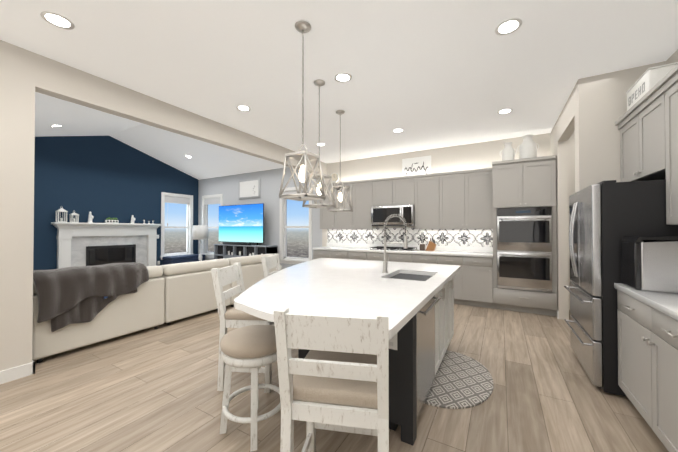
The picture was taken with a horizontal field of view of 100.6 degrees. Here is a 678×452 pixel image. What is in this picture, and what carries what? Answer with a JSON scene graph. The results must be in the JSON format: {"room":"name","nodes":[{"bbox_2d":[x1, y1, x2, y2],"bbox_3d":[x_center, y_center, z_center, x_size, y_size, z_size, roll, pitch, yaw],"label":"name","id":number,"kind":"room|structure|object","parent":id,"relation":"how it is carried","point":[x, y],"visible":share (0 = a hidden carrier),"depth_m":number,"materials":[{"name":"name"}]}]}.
{"room":"kitchen","nodes":[
{"label":"kitchen","id":0,"kind":"room"},
{"bbox_2d":[0,40,35,370],"bbox_3d":[-4.012,-0.175,0.885,0.150,3.100,4.210,0,-1,30],"label":"wall","id":1,"kind":"structure","parent":0,"point":[17,108],"depth_m":2.58,"materials":[{"name":"white paint"}]},
{"bbox_2d":[0,361,32,383],"bbox_3d":[-3.905,1.320,0.890,0.016,0.110,4.050,0,-1,30],"label":"baseboard","id":2,"kind":"structure","parent":1,"relation":"attached to","point":[15,373],"depth_m":2.56,"materials":[{"name":"white wood"}]},
{"bbox_2d":[31,360,34,374],"bbox_3d":[-5.196,1.352,3.985,5.336,0.110,0.016,0,-1,30],"label":"baseboard","id":3,"kind":"structure","parent":1,"relation":"attached to","point":[33,363],"depth_m":2.66,"materials":[{"name":"white wood"}]},
{"bbox_2d":[33,136,198,269],"bbox_3d":[-6.282,-0.531,7.622,0.150,3.950,5.510,0,-1,30],"label":"wall","id":4,"kind":"structure","parent":0,"point":[101,178],"depth_m":7.35,"materials":[{"name":"blue paint"}]},
{"bbox_2d":[160,192,192,259],"bbox_3d":[-5.321,-0.007,9.233,0.210,2.115,1.080,0,-1,30],"label":"window","id":5,"kind":"structure","parent":4,"relation":"in","point":[176,198],"depth_m":9.28,"materials":[{"name":"white wood"}]},
{"bbox_2d":[35,53,326,174],"bbox_3d":[-1.668,-1.923,4.989,0.150,1.220,5.510,0,-1,30],"label":"beam","id":6,"kind":"structure","parent":0,"point":[58,80],"depth_m":3.50,"materials":[{"name":"white paint"}]},
{"bbox_2d":[0,304,668,451],"bbox_3d":[-2.284,1.456,2.967,11.700,0.120,9.570,0,-1,30],"label":"floor","id":7,"kind":"structure","parent":0,"point":[151,389],"depth_m":2.19,"materials":[{"name":"brown wood"}]},
{"bbox_2d":[51,222,162,268],"bbox_3d":[-6.068,0.679,7.585,0.243,1.530,2.400,0,-1,30],"label":"fireplace mantel","id":8,"kind":"object","parent":7,"relation":"on","point":[86,244],"visible":0.71,"depth_m":7.45,"materials":[{"name":"wood"}]},
{"bbox_2d":[55,206,67,221],"bbox_3d":[-6.593,-0.289,6.686,0.176,0.386,0.176,0,-1,30],"label":"lantern","id":9,"kind":"object","parent":8,"relation":"on","point":[60,210],"visible":1,"depth_m":6.67,"materials":[{"name":"white metal"}]},
{"bbox_2d":[69,212,78,222],"bbox_3d":[-6.479,-0.242,6.885,0.146,0.296,0.146,0,-1,30],"label":"lantern","id":10,"kind":"object","parent":8,"relation":"on","point":[72,219],"visible":0.96,"depth_m":6.87,"materials":[{"name":"white ceramic"}]},
{"bbox_2d":[88,212,93,222],"bbox_3d":[-6.322,-0.237,7.159,0.100,0.290,0.110,0,-1,30],"label":"figurine","id":11,"kind":"object","parent":8,"relation":"on","point":[90,217],"visible":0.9,"depth_m":7.13,"materials":[{"name":"white ceramic"}]},
{"bbox_2d":[105,217,118,222],"bbox_3d":[-6.095,-0.166,7.551,0.092,0.157,0.280,0,-1,30],"label":"potted plant","id":12,"kind":"object","parent":8,"relation":"on","point":[111,220],"visible":1,"depth_m":7.52,"materials":[{"name":"white ceramic"}]},
{"bbox_2d":[32,254,281,362],"bbox_3d":[-2.525,0.941,4.616,1.166,0.944,3.718,0,-1,30],"label":"sectional sofa","id":13,"kind":"object","parent":7,"relation":"on","point":[75,307],"visible":0.9,"depth_m":3.38,"materials":[{"name":"white leather"}]},
{"bbox_2d":[33,262,148,322],"bbox_3d":[-2.967,0.709,3.341,0.687,0.509,1.066,0,-1,30],"label":"throw blanket","id":14,"kind":"object","parent":13,"relation":"on","point":[62,294],"depth_m":3.10,"materials":[{"name":"grey fabric"}]},
{"bbox_2d":[162,254,205,264],"bbox_3d":[-5.007,1.205,9.139,0.485,0.510,1.160,0,-1,30],"label":"bench","id":15,"kind":"object","parent":7,"relation":"on","point":[179,259],"visible":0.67,"depth_m":8.85,"materials":[{"name":"blue fabric"}]},
{"bbox_2d":[192,225,208,260],"bbox_3d":[-4.495,0.715,9.127,0.480,1.490,0.480,0,-1,30],"label":"floor lamp","id":16,"kind":"object","parent":7,"relation":"on","point":[200,232],"visible":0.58,"depth_m":8.96,"materials":[{"name":"white fabric"}]},
{"bbox_2d":[211,262,273,392],"bbox_3d":[-0.805,0.878,2.598,0.538,1.030,0.465,0,-1,5],"label":"chair","id":17,"kind":"object","parent":7,"relation":"on","point":[232,317],"visible":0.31,"depth_m":2.38,"materials":[{"name":"white wood"}]},
{"bbox_2d":[214,244,277,258],"bbox_3d":[-2.811,0.996,8.342,2.220,0.910,0.440,0,-1,30],"label":"tv console","id":18,"kind":"object","parent":7,"relation":"on","point":[221,251],"visible":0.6,"depth_m":8.21,"materials":[{"name":"grey wood"}]},
{"bbox_2d":[219,203,263,244],"bbox_3d":[-2.954,-0.054,8.365,1.920,1.188,0.320,0,-1,30],"label":"tv","id":19,"kind":"object","parent":18,"relation":"on","point":[242,224],"visible":0.98,"depth_m":8.30,"materials":[{"name":"black"}]},
{"bbox_2d":[220,325,280,451],"bbox_3d":[-0.584,1.061,1.955,0.456,0.650,0.456,0,-1,30],"label":"round stool","id":20,"kind":"object","parent":7,"relation":"on","point":[252,349],"visible":0.83,"depth_m":1.80,"materials":[{"name":"white wood"}]},
{"bbox_2d":[261,254,280,325],"bbox_3d":[-0.656,0.888,3.621,0.538,1.030,0.465,0,-1,8],"label":"chair","id":21,"kind":"object","parent":7,"relation":"on","point":[270,262],"visible":0.08,"depth_m":3.59,"materials":[{"name":"white wood"}]},
{"bbox_2d":[313,250,332,259],"bbox_3d":[-0.222,0.995,6.769,0.525,0.880,0.628,0,-1,30],"label":"base cabinet","id":22,"kind":"object","parent":7,"relation":"on","point":[317,254],"depth_m":6.50,"materials":[{"name":"grey wood"}]},
{"bbox_2d":[274,308,388,451],"bbox_3d":[0.006,0.865,1.375,0.465,1.030,0.538,0,-1,10],"label":"chair","id":23,"kind":"object","parent":7,"relation":"on","point":[344,362],"visible":1,"depth_m":1.18,"materials":[{"name":"white wood"}]},
{"bbox_2d":[333,251,368,259],"bbox_3d":[0.343,0.992,6.445,1.022,0.880,0.628,0,-1,30],"label":"base cabinet","id":24,"kind":"object","parent":7,"relation":"on","point":[336,254],"depth_m":6.14,"materials":[{"name":"grey wood"}]},
{"bbox_2d":[298,270,458,445],"bbox_3d":[0.247,0.952,2.956,1.666,0.889,1.840,0,-1,30],"label":"kitchen island","id":25,"kind":"object","parent":7,"relation":"on","point":[416,353],"depth_m":1.88,"materials":[{"name":"grey wood"}]},
{"bbox_2d":[234,258,460,341],"bbox_3d":[-0.025,0.484,2.750,1.956,0.040,2.594,0,-1,30],"label":"island countertop","id":26,"kind":"structure","parent":25,"relation":"on","point":[323,286],"depth_m":2.00,"materials":[{"name":"white stone"}]},
{"bbox_2d":[382,214,408,273],"bbox_3d":[0.559,0.170,2.804,0.261,0.590,0.098,0,-1,30],"label":"faucet","id":27,"kind":"object","parent":26,"relation":"on","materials":[{"name":"silver metal"}]},
{"bbox_2d":[390,270,429,281],"bbox_3d":[0.691,0.599,2.705,0.424,0.214,0.604,0,-1,30],"label":"sink","id":28,"kind":"object","parent":26,"relation":"in","point":[421,277],"depth_m":2.84,"materials":[{"name":"silver metal"}]},
{"bbox_2d":[369,252,412,262],"bbox_3d":[1.127,0.987,5.995,1.031,0.880,0.628,0,-1,30],"label":"base cabinet","id":29,"kind":"object","parent":7,"relation":"on","point":[394,257],"depth_m":5.66,"materials":[{"name":"grey wood"}]},
{"bbox_2d":[413,254,440,263],"bbox_3d":[1.774,0.984,5.624,0.582,0.880,0.628,0,-1,30],"label":"base cabinet","id":30,"kind":"object","parent":7,"relation":"on","point":[417,258],"depth_m":5.32,"materials":[{"name":"grey wood"}]},
{"bbox_2d":[441,255,468,304],"bbox_3d":[2.195,0.981,5.382,0.511,0.880,0.628,0,-1,30],"label":"base cabinet","id":31,"kind":"object","parent":7,"relation":"on","point":[461,278],"depth_m":5.04,"materials":[{"name":"grey wood"}]},
{"bbox_2d":[424,350,492,408],"bbox_3d":[1.129,1.385,2.566,0.490,0.014,1.090,0,-1,30],"label":"rug","id":32,"kind":"object","parent":7,"relation":"on","point":[461,381],"visible":0.9,"depth_m":2.45,"materials":[{"name":"grey fabric"}]},
{"bbox_2d":[469,257,492,307],"bbox_3d":[2.540,0.979,5.184,0.528,0.880,0.628,0,-1,30],"label":"base cabinet","id":33,"kind":"object","parent":7,"relation":"on","point":[473,281],"depth_m":4.88,"materials":[{"name":"grey wood"}]},
{"bbox_2d":[312,242,492,257],"bbox_3d":[1.146,0.470,5.974,3.727,0.145,0.653,0,-1,30],"label":"countertop","id":34,"kind":"structure","parent":33,"relation":"on","point":[469,251],"depth_m":5.69,"materials":[{"name":"white stone"}]},
{"bbox_2d":[368,246,417,250],"bbox_3d":[1.155,0.472,5.996,0.940,0.049,0.490,0,-1,30],"label":"gas cooktop","id":35,"kind":"object","parent":34,"relation":"in","point":[394,248],"visible":0.83,"depth_m":5.90,"materials":[{"name":"silver metal"}]},
{"bbox_2d":[420,238,436,250],"bbox_3d":[1.815,0.361,5.740,0.320,0.265,0.100,0,-1,30],"label":"knife block","id":36,"kind":"object","parent":34,"relation":"on","point":[431,246],"visible":1,"depth_m":5.68,"materials":[{"name":"brown wood"}]},
{"bbox_2d":[492,155,556,315],"bbox_3d":[3.139,0.158,4.829,0.874,2.515,0.662,0,-1,30],"label":"tall cabinet","id":37,"kind":"object","parent":7,"relation":"on","point":[525,183],"visible":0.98,"depth_m":4.56,"materials":[{"name":"grey wood"}]},
{"bbox_2d":[500,142,516,160],"bbox_3d":[2.988,-1.285,4.968,0.189,0.370,0.188,0,-1,-15],"label":"milk jug","id":38,"kind":"object","parent":37,"relation":"on","point":[508,152],"visible":0.83,"depth_m":4.91,"materials":[{"name":"white ceramic"}]},
{"bbox_2d":[497,207,551,291],"bbox_3d":[3.083,0.364,4.726,0.740,1.330,0.536,0,-1,30],"label":"double oven","id":39,"kind":"object","parent":37,"relation":"in","point":[524,248],"visible":1,"depth_m":4.53,"materials":[{"name":"silver metal"}]},
{"bbox_2d":[517,134,538,158],"bbox_3d":[3.239,-1.327,4.824,0.319,0.450,0.250,0,-1,30],"label":"vase","id":40,"kind":"object","parent":37,"relation":"on","point":[528,148],"visible":0.81,"depth_m":4.74,"materials":[{"name":"white ceramic"}]},
{"bbox_2d":[564,179,677,396],"bbox_3d":[2.655,0.505,2.599,0.816,1.775,0.910,0,-1,30],"label":"refrigerator","id":41,"kind":"object","parent":7,"relation":"on","point":[605,217],"visible":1,"depth_m":2.34,"materials":[{"name":"silver metal"}]},
{"bbox_2d":[617,290,677,451],"bbox_3d":[2.224,0.942,1.595,0.626,0.880,1.211,0,-1,30],"label":"base cabinet","id":42,"kind":"object","parent":7,"relation":"on","point":[647,359],"visible":0.96,"depth_m":1.74,"materials":[{"name":"grey wood"}]},
{"bbox_2d":[614,283,677,320],"bbox_3d":[1.795,0.417,0.869,0.643,0.145,2.912,0,-1,30],"label":"countertop","id":43,"kind":"structure","parent":42,"relation":"on","point":[665,303],"depth_m":1.80,"materials":[{"name":"white stone"}]},
{"bbox_2d":[621,235,677,292],"bbox_3d":[2.385,0.256,2.023,0.450,0.399,0.282,0,-1,30],"label":"microwave","id":44,"kind":"object","parent":43,"relation":"on","point":[649,263],"visible":0.96,"depth_m":1.98,"materials":[{"name":"silver metal"}]},
{"bbox_2d":[0,0,677,179],"bbox_3d":[-2.284,-2.148,3.004,11.700,0.990,9.570,0,-1,30],"label":"ceiling","id":45,"kind":"structure","parent":0,"point":[429,74],"depth_m":2.84,"materials":[{"name":"white paint"}]},
{"bbox_2d":[40,11,74,29],"bbox_3d":[-2.265,-1.657,2.268,0.196,0.004,0.196,0,-1,30],"label":"recessed light","id":46,"kind":"object","parent":45,"relation":"in","point":[57,20],"visible":1,"depth_m":2.27,"materials":[{"name":"white plastic"}]},
{"bbox_2d":[236,105,250,110],"bbox_3d":[-1.324,-1.640,3.907,0.196,0.004,0.196,0,-1,30],"label":"recessed light","id":47,"kind":"object","parent":45,"relation":"in","point":[242,108],"visible":1,"depth_m":3.91,"materials":[{"name":"white plastic"}]},
{"bbox_2d":[279,21,325,200],"bbox_3d":[-0.299,-0.943,2.331,0.273,1.432,0.273,0,-1,30],"label":"pendant light","id":48,"kind":"object","parent":45,"relation":"hanging from","point":[303,157],"visible":0.98,"depth_m":2.30,"materials":[{"name":"silver metal"}]},
{"bbox_2d":[302,79,335,208],"bbox_3d":[-0.225,-0.934,3.223,0.273,1.432,0.273,0,-1,30],"label":"pendant light","id":49,"kind":"object","parent":45,"relation":"hanging from","point":[318,83],"visible":0.77,"depth_m":3.21,"materials":[{"name":"silver metal"}]},
{"bbox_2d":[327,110,352,211],"bbox_3d":[0.018,-0.926,4.029,0.273,1.432,0.273,0,-1,30],"label":"pendant light","id":50,"kind":"object","parent":45,"relation":"hanging from","point":[342,186],"visible":0.98,"depth_m":4.00,"materials":[{"name":"silver metal"}]},
{"bbox_2d":[334,73,351,82],"bbox_3d":[0.046,-1.648,3.120,0.196,0.004,0.196,0,-1,30],"label":"recessed light","id":51,"kind":"object","parent":45,"relation":"in","point":[342,77],"visible":1,"depth_m":3.12,"materials":[{"name":"white"}]},
{"bbox_2d":[392,128,403,132],"bbox_3d":[1.006,-1.631,4.794,0.196,0.004,0.196,0,-1,30],"label":"recessed light","id":52,"kind":"object","parent":45,"relation":"in","point":[399,130],"visible":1,"depth_m":4.79,"materials":[{"name":"white plastic"}]},
{"bbox_2d":[497,108,512,113],"bbox_3d":[2.368,-1.639,4.013,0.196,0.004,0.196,0,-1,30],"label":"recessed light","id":53,"kind":"object","parent":45,"relation":"in","point":[505,111],"visible":1,"depth_m":4.02,"materials":[{"name":"white"}]},
{"bbox_2d":[495,18,521,35],"bbox_3d":[1.408,-1.656,2.339,0.196,0.004,0.196,0,-1,30],"label":"recessed light","id":54,"kind":"object","parent":45,"relation":"in","point":[508,26],"visible":1,"depth_m":2.33,"materials":[{"name":"white plastic"}]},
{"bbox_2d":[198,131,574,309],"bbox_3d":[0.060,-0.142,7.069,11.700,3.160,0.150,0,-1,30],"label":"wall","id":55,"kind":"structure","parent":0,"point":[480,155],"depth_m":6.76,"materials":[{"name":"white paint"}]},
{"bbox_2d":[201,194,222,257],"bbox_3d":[-4.248,-0.004,9.505,1.110,2.115,0.210,0,-1,30],"label":"living room window","id":56,"kind":"structure","parent":55,"relation":"in","point":[207,200],"depth_m":9.67,"materials":[{"name":"white wood"}]},
{"bbox_2d":[239,178,259,198],"bbox_3d":[-2.740,-1.141,8.577,0.910,0.590,0.035,0,-1,30],"label":"framed art","id":57,"kind":"object","parent":55,"relation":"attached to","point":[249,188],"visible":0.98,"depth_m":8.55,"materials":[{"name":"white"}]},
{"bbox_2d":[279,185,311,263],"bbox_3d":[-1.173,-0.022,7.741,1.140,2.115,0.210,0,-1,30],"label":"living room window","id":58,"kind":"structure","parent":55,"relation":"in","point":[284,258],"depth_m":7.90,"materials":[{"name":"white wood"}]},
{"bbox_2d":[320,184,335,227],"bbox_3d":[-0.177,-0.495,6.914,0.477,1.065,0.340,0,-1,30],"label":"upper cabinet","id":59,"kind":"object","parent":55,"relation":"attached to","point":[327,219],"depth_m":6.78,"materials":[{"name":"grey wood"}]},
{"bbox_2d":[336,180,377,227],"bbox_3d":[0.397,-0.499,6.585,1.092,1.065,0.340,0,-1,30],"label":"upper cabinet","id":60,"kind":"object","parent":55,"relation":"attached to","point":[363,192],"depth_m":6.37,"materials":[{"name":"grey wood"}]},
{"bbox_2d":[331,173,338,182],"bbox_3d":[-0.105,-1.173,6.892,0.230,0.285,0.100,0,-1,30],"label":"vase","id":61,"kind":"object","parent":60,"relation":"on","point":[335,177],"visible":0.69,"depth_m":6.86,"materials":[{"name":"white ceramic"}]},
{"bbox_2d":[376,176,415,205],"bbox_3d":[1.220,-0.739,6.116,0.925,0.594,0.340,0,-1,30],"label":"upper cabinet","id":62,"kind":"object","parent":55,"relation":"attached to","point":[391,191],"depth_m":5.93,"materials":[{"name":"grey wood"}]},
{"bbox_2d":[371,205,414,225],"bbox_3d":[1.186,-0.222,6.053,0.915,0.430,0.483,0,-1,30],"label":"microwave","id":63,"kind":"object","parent":62,"relation":"attached to","point":[380,215],"visible":0.94,"depth_m":5.86,"materials":[{"name":"silver metal"}]},
{"bbox_2d":[327,228,492,246],"bbox_3d":[1.316,0.215,6.253,3.707,0.370,0.007,0,-1,30],"label":"backsplash","id":64,"kind":"structure","parent":55,"relation":"attached to","point":[461,237],"depth_m":6.04,"materials":[{"name":"tile"}]},
{"bbox_2d":[412,173,443,227],"bbox_3d":[1.831,-0.507,5.763,0.608,1.065,0.340,0,-1,30],"label":"upper cabinet","id":65,"kind":"object","parent":55,"relation":"attached to","point":[429,206],"depth_m":5.59,"materials":[{"name":"grey wood"}]},
{"bbox_2d":[402,155,430,175],"bbox_3d":[1.667,-1.265,6.063,0.620,0.451,0.068,0,-1,30],"label":"sign","id":66,"kind":"object","parent":65,"relation":"on","point":[416,166],"visible":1,"depth_m":6.05,"materials":[{"name":"white paper"}]},
{"bbox_2d":[444,168,492,227],"bbox_3d":[2.412,-0.510,5.429,0.977,1.065,0.340,0,-1,30],"label":"upper cabinet","id":67,"kind":"object","parent":55,"relation":"attached to","point":[456,200],"depth_m":5.24,"materials":[{"name":"grey wood"}]},
{"bbox_2d":[550,84,576,319],"bbox_3d":[3.269,-0.143,4.040,0.120,3.100,1.910,0,-1,30],"label":"wall","id":68,"kind":"structure","parent":0,"point":[563,130],"depth_m":4.26,"materials":[{"name":"white paint"}]},
{"bbox_2d":[576,61,665,191],"bbox_3d":[3.414,-0.155,2.787,1.620,3.100,0.120,0,-1,30],"label":"wall","id":69,"kind":"structure","parent":0,"point":[601,104],"depth_m":3.06,"materials":[{"name":"white paint"}]},
{"bbox_2d":[666,49,677,63],"bbox_3d":[1.485,-0.188,-0.435,0.120,3.100,7.390,0,-1,30],"label":"wall","id":70,"kind":"structure","parent":0,"point":[673,58],"depth_m":2.69,"materials":[{"name":"white paint"}]},
{"bbox_2d":[619,84,662,181],"bbox_3d":[2.885,-0.759,2.482,0.342,0.640,0.936,0,-1,30],"label":"upper cabinet","id":71,"kind":"object","parent":70,"relation":"attached to","point":[647,123],"depth_m":2.50,"materials":[{"name":"grey wood"}]},
{"bbox_2d":[626,62,677,110],"bbox_3d":[2.921,-1.242,2.585,0.275,0.255,0.516,0,-1,30],"label":"sign","id":72,"kind":"object","parent":71,"relation":"on","point":[645,83],"visible":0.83,"depth_m":2.47,"materials":[{"name":"white wood"}]},
{"bbox_2d":[659,72,677,224],"bbox_3d":[2.466,-0.552,1.749,0.342,1.070,0.872,0,-1,30],"label":"upper cabinet","id":73,"kind":"object","parent":70,"relation":"attached to","point":[670,86],"depth_m":2.10,"materials":[{"name":"grey wood"}]},
{"label":"outside","id":74,"kind":"structure","parent":0,"visible":0},
{"bbox_2d":[164,203,219,253],"bbox_3d":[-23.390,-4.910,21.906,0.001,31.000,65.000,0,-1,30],"label":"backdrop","id":75,"kind":"structure","parent":74,"point":[175,238],"depth_m":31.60,"materials":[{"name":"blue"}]},
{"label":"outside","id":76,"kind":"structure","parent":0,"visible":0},
{"bbox_2d":[287,199,308,257],"bbox_3d":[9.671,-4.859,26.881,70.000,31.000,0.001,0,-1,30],"label":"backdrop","id":77,"kind":"structure","parent":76,"point":[297,238],"depth_m":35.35,"materials":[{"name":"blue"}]}
]}

